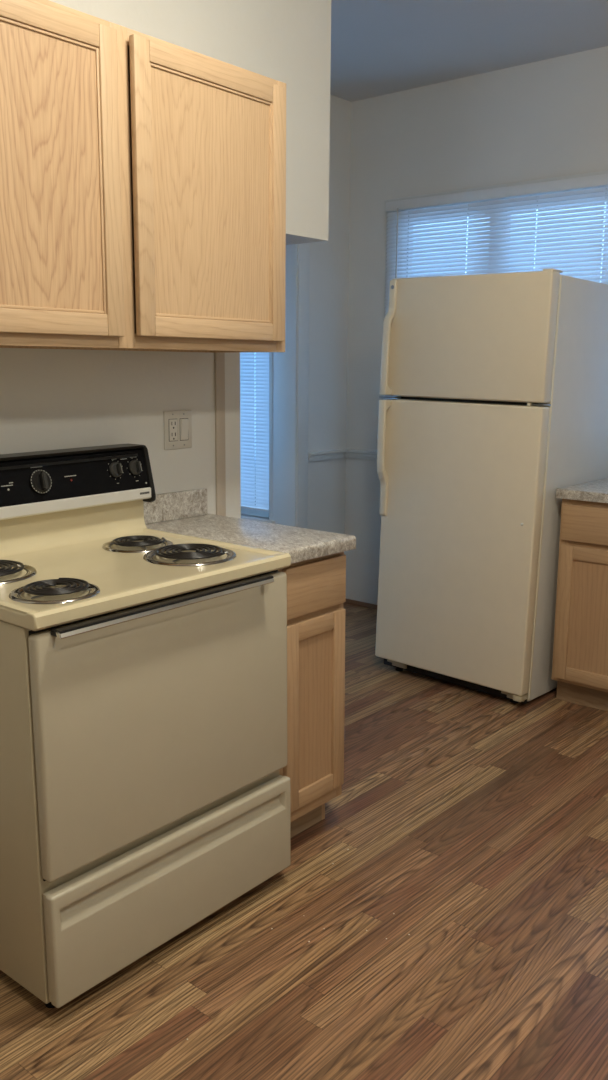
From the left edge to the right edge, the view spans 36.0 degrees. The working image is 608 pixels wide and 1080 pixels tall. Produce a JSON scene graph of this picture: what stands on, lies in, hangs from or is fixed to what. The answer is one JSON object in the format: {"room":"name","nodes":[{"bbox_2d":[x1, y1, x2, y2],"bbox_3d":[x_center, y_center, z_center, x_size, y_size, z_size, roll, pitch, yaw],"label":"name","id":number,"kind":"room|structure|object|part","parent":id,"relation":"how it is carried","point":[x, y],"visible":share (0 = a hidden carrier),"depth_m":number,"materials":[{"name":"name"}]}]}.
{"room":"kitchen","nodes":[
{"label":"kitchen","id":0,"kind":"room"},
{"bbox_2d":[0,0,240,517],"bbox_3d":[-1.638,-0.319,1.555,0.120,2.821,4.262,9,14,39],"label":"wall","id":1,"kind":"structure","parent":0,"point":[51,399],"depth_m":2.77,"materials":[{"name":"paint"}]},
{"bbox_2d":[0,0,285,352],"bbox_3d":[-0.548,-0.871,2.382,0.348,0.752,1.193,9,14,39],"label":"upper cabinet","id":2,"kind":"object","parent":1,"relation":"attached to","point":[143,176],"visible":1,"depth_m":2.29,"materials":[{"name":"brown wood"}]},
{"bbox_3d":[-0.626,-1.137,1.996,0.018,0.052,0.454,9,14,39],"label":"rail","id":3,"kind":"part","parent":2,"relation":"part of","materials":[{"name":"brown wood"}]},
{"bbox_3d":[-0.630,-0.816,2.057,0.006,0.613,0.466,9,14,39],"label":"door","id":4,"kind":"part","parent":2,"relation":"part of","materials":[{"name":"brown wood"}]},
{"bbox_3d":[-0.631,-0.495,2.115,0.018,0.052,0.454,9,14,39],"label":"rail","id":5,"kind":"part","parent":2,"relation":"part of","materials":[{"name":"brown wood"}]},
{"bbox_3d":[-0.640,-0.464,2.141,0.018,0.038,0.527,9,14,39],"label":"frame rail","id":6,"kind":"part","parent":2,"relation":"part of","materials":[{"name":"brown wood"}]},
{"bbox_3d":[-0.635,-1.166,2.011,0.018,0.038,0.527,9,14,39],"label":"frame rail","id":7,"kind":"part","parent":2,"relation":"part of","materials":[{"name":"brown wood"}]},
{"bbox_3d":[-0.257,-1.244,2.449,0.018,0.038,0.536,9,14,39],"label":"frame rail","id":8,"kind":"part","parent":2,"relation":"part of","materials":[{"name":"brown wood"}]},
{"bbox_3d":[-0.263,-0.542,2.579,0.018,0.038,0.536,9,14,39],"label":"frame rail","id":9,"kind":"part","parent":2,"relation":"part of","materials":[{"name":"brown wood"}]},
{"bbox_3d":[-0.240,-0.896,2.501,0.006,0.613,0.467,9,13,38],"label":"door","id":10,"kind":"part","parent":2,"relation":"part of","materials":[{"name":"brown wood"}]},
{"bbox_3d":[-0.236,-1.216,2.440,0.018,0.050,0.455,9,13,38],"label":"rail","id":11,"kind":"part","parent":2,"relation":"part of","materials":[{"name":"brown wood"}]},
{"bbox_3d":[-0.241,-0.576,2.559,0.018,0.050,0.455,9,13,38],"label":"rail","id":12,"kind":"part","parent":2,"relation":"part of","materials":[{"name":"brown wood"}]},
{"bbox_2d":[143,488,207,523],"bbox_3d":[-0.423,-0.105,2.943,0.019,0.086,0.316,9,14,39],"label":"backsplash","id":13,"kind":"structure","parent":1,"relation":"attached to","point":[187,503],"depth_m":2.95,"materials":[{"name":"laminate"}]},
{"bbox_2d":[163,410,191,449],"bbox_3d":[-0.394,-0.346,2.939,0.012,0.120,0.115,9,14,39],"label":"switch plate","id":14,"kind":"object","parent":1,"relation":"attached to","point":[177,423],"visible":1,"depth_m":2.94,"materials":[{"name":"plastic"}]},
{"bbox_2d":[169,419,177,440],"bbox_3d":[-0.408,-0.343,2.921,0.004,0.066,0.033,9,14,39],"label":"outlet","id":15,"kind":"object","parent":14,"relation":"attached to","point":[173,423],"depth_m":2.92,"materials":[{"name":"white plastic"}]},
{"bbox_2d":[180,419,188,439],"bbox_3d":[-0.377,-0.349,2.955,0.008,0.066,0.033,9,14,39],"label":"rocker switch","id":16,"kind":"object","parent":14,"relation":"attached to","point":[184,423],"depth_m":2.95,"materials":[{"name":"white plastic"}]},
{"bbox_2d":[214,353,225,515],"bbox_3d":[-0.278,-0.130,3.122,0.010,1.900,0.040,9,14,39],"label":"trim","id":17,"kind":"structure","parent":1,"relation":"attached to","point":[219,358],"depth_m":3.08,"materials":[{"name":"paint"}]},
{"bbox_2d":[241,279,309,518],"bbox_3d":[-0.562,-1.052,5.554,1.458,2.821,0.100,9,14,39],"label":"wall","id":18,"kind":"structure","parent":0,"point":[309,279],"depth_m":5.43,"materials":[{"name":"paint"}]},
{"bbox_2d":[241,352,274,523],"bbox_3d":[-0.482,-0.925,5.478,0.918,1.591,0.135,9,14,39],"label":"window","id":19,"kind":"structure","parent":18,"relation":"in","point":[269,514],"depth_m":5.26,"materials":[{"name":"paint"}]},
{"bbox_2d":[240,352,268,511],"bbox_3d":[-0.482,-0.929,5.467,0.800,1.466,0.028,9,14,39],"label":"window blind","id":20,"kind":"object","parent":19,"relation":"attached to","point":[250,362],"visible":0.19,"depth_m":5.35,"materials":[{"name":"plastic"}]},
{"bbox_3d":[-0.487,-0.215,5.600,0.794,0.014,0.024,9,14,39],"label":"rail","id":21,"kind":"part","parent":20,"relation":"part of","materials":[{"name":"white plastic"}]},
{"bbox_3d":[-0.451,-0.924,5.515,0.828,1.515,0.040,9,14,39],"label":"sash","id":22,"kind":"part","parent":19,"relation":"part of","materials":[{"name":"paint"}]},
{"bbox_3d":[-0.509,-0.154,5.595,0.918,0.028,0.070,9,14,39],"label":"sill","id":23,"kind":"part","parent":19,"relation":"part of","materials":[{"name":"paint"}]},
{"bbox_3d":[-0.508,-0.920,5.447,0.900,1.591,0.026,9,14,39],"label":"casing","id":24,"kind":"part","parent":19,"relation":"part of","materials":[{"name":"paint"}]},
{"bbox_2d":[273,243,309,527],"bbox_3d":[-0.073,-0.969,5.128,0.179,2.821,0.099,9,14,39],"label":"trim","id":25,"kind":"structure","parent":18,"relation":"attached to","point":[291,366],"depth_m":5.12,"materials":[{"name":"paint"}]},
{"bbox_2d":[238,0,330,244],"bbox_3d":[-0.533,-1.610,3.518,1.250,0.980,0.461,9,14,39],"label":"wall","id":26,"kind":"structure","parent":0,"point":[288,42],"depth_m":3.19,"materials":[{"name":"paint"}]},
{"bbox_2d":[0,603,607,1079],"bbox_3d":[-0.512,1.053,2.213,6.500,0.100,6.541,9,14,39],"label":"floor","id":27,"kind":"structure","parent":0,"point":[478,820],"depth_m":2.31,"materials":[{"name":"brown wood"}]},
{"bbox_2d":[0,444,290,1007],"bbox_3d":[-0.518,0.384,2.361,0.678,1.179,0.800,9,14,39],"label":"electric range","id":28,"kind":"object","parent":27,"relation":"on","point":[143,671],"visible":1,"depth_m":2.14,"materials":[{"name":"beige metal"}]},
{"bbox_3d":[-0.744,0.079,2.178,0.236,0.007,0.236,9,14,39],"label":"burner","id":29,"kind":"part","parent":28,"relation":"part of","materials":[{"name":"silver metal"}]},
{"bbox_3d":[-0.683,-0.151,2.431,0.025,0.062,0.062,9,14,39],"label":"knob","id":30,"kind":"part","parent":28,"relation":"part of","materials":[{"name":"black plastic"}]},
{"bbox_3d":[-0.535,0.112,2.010,0.190,0.007,0.190,9,14,39],"label":"burner","id":31,"kind":"part","parent":28,"relation":"part of","materials":[{"name":"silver metal"}]},
{"bbox_2d":[18,584,90,599],"bbox_3d":[-0.535,0.115,2.011,0.151,0.006,0.151,9,14,39],"label":"burner","id":32,"kind":"object","parent":28,"relation":"on","point":[29,591],"depth_m":1.98,"materials":[{"name":"black metal"}]},
{"bbox_3d":[-0.524,-0.196,2.616,0.021,0.043,0.043,9,14,39],"label":"knob","id":33,"kind":"part","parent":28,"relation":"part of","materials":[{"name":"plastic"}]},
{"bbox_3d":[-0.480,-0.206,2.668,0.021,0.043,0.043,9,14,39],"label":"knob","id":34,"kind":"part","parent":28,"relation":"part of","materials":[{"name":"plastic"}]},
{"bbox_3d":[-0.446,0.014,2.514,0.190,0.007,0.190,9,14,39],"label":"burner","id":35,"kind":"part","parent":28,"relation":"part of","materials":[{"name":"black metal"}]},
{"bbox_2d":[0,499,290,630],"bbox_3d":[-0.525,0.019,2.305,0.647,0.142,0.763,9,14,39],"label":"cooktop","id":36,"kind":"object","parent":28,"relation":"in","point":[67,563],"depth_m":2.30,"materials":[{"name":"beige metal"}]},
{"bbox_3d":[-0.296,0.397,2.180,0.034,0.534,0.752,9,14,39],"label":"oven door","id":37,"kind":"part","parent":28,"relation":"part of","materials":[{"name":"beige metal"}]},
{"bbox_3d":[-0.282,0.143,2.079,0.019,0.018,0.624,9,14,39],"label":"handle","id":38,"kind":"part","parent":28,"relation":"part of","materials":[{"name":"silver metal"}]},
{"bbox_3d":[-0.293,0.815,2.259,0.037,0.260,0.757,9,14,39],"label":"storage drawer","id":39,"kind":"part","parent":28,"relation":"part of","materials":[{"name":"beige metal"}]},
{"bbox_3d":[-0.290,0.040,2.381,0.236,0.007,0.236,9,14,39],"label":"burner","id":40,"kind":"part","parent":28,"relation":"part of","materials":[{"name":"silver metal"}]},
{"bbox_2d":[151,549,228,560],"bbox_3d":[-0.290,0.043,2.382,0.197,0.006,0.197,9,14,39],"label":"burner","id":41,"kind":"object","parent":28,"relation":"on","point":[158,554],"depth_m":2.34,"materials":[{"name":"black metal"}]},
{"bbox_2d":[278,552,345,837],"bbox_3d":[-0.195,0.439,2.868,0.593,0.874,0.306,9,14,39],"label":"base cabinet","id":42,"kind":"object","parent":27,"relation":"on","point":[316,587],"visible":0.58,"depth_m":2.69,"materials":[{"name":"brown wood"}]},
{"bbox_2d":[143,488,355,563],"bbox_3d":[-0.191,-0.051,2.764,0.614,0.124,0.332,9,14,39],"label":"countertop","id":43,"kind":"structure","parent":42,"relation":"on","point":[185,512],"depth_m":2.78,"materials":[{"name":"laminate"}]},
{"bbox_3d":[0.016,0.054,2.624,0.019,0.024,0.236,9,14,39],"label":"frame rail","id":44,"kind":"part","parent":42,"relation":"part of","materials":[{"name":"brown wood"}]},
{"bbox_3d":[0.016,0.205,2.653,0.019,0.035,0.236,9,14,39],"label":"frame rail","id":45,"kind":"part","parent":42,"relation":"part of","materials":[{"name":"brown wood"}]},
{"bbox_3d":[0.016,0.775,2.764,0.019,0.046,0.236,9,14,39],"label":"frame rail","id":46,"kind":"part","parent":42,"relation":"part of","materials":[{"name":"brown wood"}]},
{"bbox_3d":[0.032,0.130,2.627,0.018,0.142,0.260,9,14,39],"label":"drawer","id":47,"kind":"part","parent":42,"relation":"part of","materials":[{"name":"brown wood"}]},
{"bbox_3d":[0.029,0.488,2.699,0.006,0.461,0.170,9,14,39],"label":"door","id":48,"kind":"part","parent":42,"relation":"part of","materials":[{"name":"brown wood"}]},
{"bbox_3d":[0.032,0.243,2.649,0.017,0.051,0.158,9,14,39],"label":"rail","id":49,"kind":"part","parent":42,"relation":"part of","materials":[{"name":"brown wood"}]},
{"bbox_3d":[0.031,0.734,2.744,0.017,0.051,0.158,9,14,39],"label":"rail","id":50,"kind":"part","parent":42,"relation":"part of","materials":[{"name":"brown wood"}]},
{"bbox_2d":[375,269,607,703],"bbox_3d":[0.861,-0.256,4.226,0.790,1.774,0.810,11,14,41],"label":"refrigerator","id":51,"kind":"object","parent":27,"relation":"on","point":[498,381],"visible":0.99,"depth_m":3.91,"materials":[{"name":"white metal"}]},
{"bbox_3d":[0.350,-0.361,4.156,0.034,0.518,0.052,11,14,41],"label":"handle","id":52,"kind":"part","parent":51,"relation":"part of","materials":[{"name":"beige plastic"}]},
{"bbox_3d":[0.366,-0.878,4.063,0.034,0.489,0.052,11,14,41],"label":"handle","id":53,"kind":"part","parent":51,"relation":"part of","materials":[{"name":"beige plastic"}]},
{"bbox_3d":[0.650,0.007,4.020,0.762,1.184,0.066,11,14,41],"label":"door","id":54,"kind":"part","parent":51,"relation":"part of","materials":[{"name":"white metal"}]},
{"bbox_3d":[0.675,-0.836,3.868,0.762,0.500,0.066,11,14,41],"label":"freezer door","id":55,"kind":"part","parent":51,"relation":"part of","materials":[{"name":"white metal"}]},
{"bbox_2d":[552,499,607,711],"bbox_3d":[1.481,0.242,4.000,0.513,0.873,0.780,9,14,39],"label":"base cabinet","id":56,"kind":"object","parent":27,"relation":"on","point":[580,647],"visible":0.92,"depth_m":3.80,"materials":[{"name":"brown wood"}]},
{"bbox_2d":[556,478,607,502],"bbox_3d":[1.499,-0.250,3.906,0.568,0.124,0.804,9,14,39],"label":"countertop","id":57,"kind":"structure","parent":56,"relation":"on","point":[594,491],"depth_m":3.76,"materials":[{"name":"laminate"}]},
{"bbox_3d":[1.245,0.600,3.787,0.437,0.038,0.019,9,14,39],"label":"frame rail","id":58,"kind":"part","parent":56,"relation":"part of","materials":[{"name":"brown wood"}]},
{"bbox_3d":[1.238,-0.044,3.652,0.485,0.145,0.019,9,14,39],"label":"drawer","id":59,"kind":"part","parent":56,"relation":"part of","materials":[{"name":"brown wood"}]},
{"bbox_3d":[1.233,0.577,3.767,0.377,0.054,0.018,9,14,39],"label":"rail","id":60,"kind":"part","parent":56,"relation":"part of","materials":[{"name":"brown wood"}]},
{"bbox_3d":[1.237,0.325,3.723,0.389,0.468,0.006,9,14,39],"label":"door","id":61,"kind":"part","parent":56,"relation":"part of","materials":[{"name":"brown wood"}]},
{"bbox_3d":[1.250,0.036,3.682,0.437,0.032,0.019,9,14,39],"label":"frame rail","id":62,"kind":"part","parent":56,"relation":"part of","materials":[{"name":"brown wood"}]},
{"bbox_3d":[1.251,-0.123,3.653,0.437,0.032,0.019,9,14,39],"label":"frame rail","id":63,"kind":"part","parent":56,"relation":"part of","materials":[{"name":"brown wood"}]},
{"bbox_3d":[1.237,0.075,3.674,0.377,0.054,0.018,9,14,39],"label":"rail","id":64,"kind":"part","parent":56,"relation":"part of","materials":[{"name":"brown wood"}]},
{"bbox_2d":[307,95,350,533],"bbox_3d":[0.100,-0.998,5.289,0.100,2.821,0.344,9,14,39],"label":"wall","id":65,"kind":"structure","parent":0,"point":[329,260],"depth_m":5.23,"materials":[{"name":"paint"}]},
{"bbox_2d":[308,449,346,461],"bbox_3d":[0.132,-0.481,5.327,0.030,0.052,0.324,9,14,39],"label":"trim","id":66,"kind":"structure","parent":65,"relation":"attached to","point":[340,453],"depth_m":5.31,"materials":[{"name":"paint"}]},
{"bbox_2d":[330,0,607,101],"bbox_3d":[-0.489,-1.819,1.681,6.500,0.100,6.541,9,14,39],"label":"ceiling","id":67,"kind":"structure","parent":0,"point":[379,47],"depth_m":4.11,"materials":[{"name":"paint"}]},
{"bbox_2d":[344,46,607,604],"bbox_3d":[2.095,-0.729,3.925,4.942,2.821,0.120,9,14,39],"label":"wall","id":68,"kind":"structure","parent":0,"point":[548,118],"depth_m":4.87,"materials":[{"name":"paint"}]},
{"bbox_2d":[344,449,376,459],"bbox_3d":[0.556,-0.454,5.202,0.842,0.052,0.030,9,14,39],"label":"trim","id":69,"kind":"structure","parent":68,"relation":"attached to","point":[351,453],"depth_m":5.39,"materials":[{"name":"paint"}]},
{"bbox_2d":[344,598,376,609],"bbox_3d":[2.078,0.661,4.096,4.842,0.024,0.018,9,14,39],"label":"baseboard","id":70,"kind":"structure","parent":68,"relation":"attached to","point":[348,601],"depth_m":5.54,"materials":[{"name":"brown wood"}]},
{"bbox_2d":[377,171,607,438],"bbox_3d":[1.413,-1.053,4.412,2.510,1.291,0.135,9,14,39],"label":"window","id":71,"kind":"structure","parent":68,"relation":"in","point":[600,172],"depth_m":4.70,"materials":[{"name":"paint"}]},
{"bbox_2d":[383,174,607,399],"bbox_3d":[1.368,-1.062,4.358,2.442,1.218,0.044,9,14,39],"label":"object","id":72,"kind":"structure","parent":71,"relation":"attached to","point":[525,264],"depth_m":4.61,"materials":[{"name":"plastic"}]},
{"bbox_3d":[1.368,-1.040,4.353,0.001,1.162,0.002,9,14,39],"label":"ladder cord","id":73,"kind":"part","parent":72,"relation":"part of","materials":[{"name":"fabric"}]},
{"bbox_3d":[1.444,-1.042,4.451,2.380,1.195,0.040,9,14,39],"label":"sash","id":74,"kind":"part","parent":71,"relation":"part of","materials":[{"name":"paint"}]}
]}

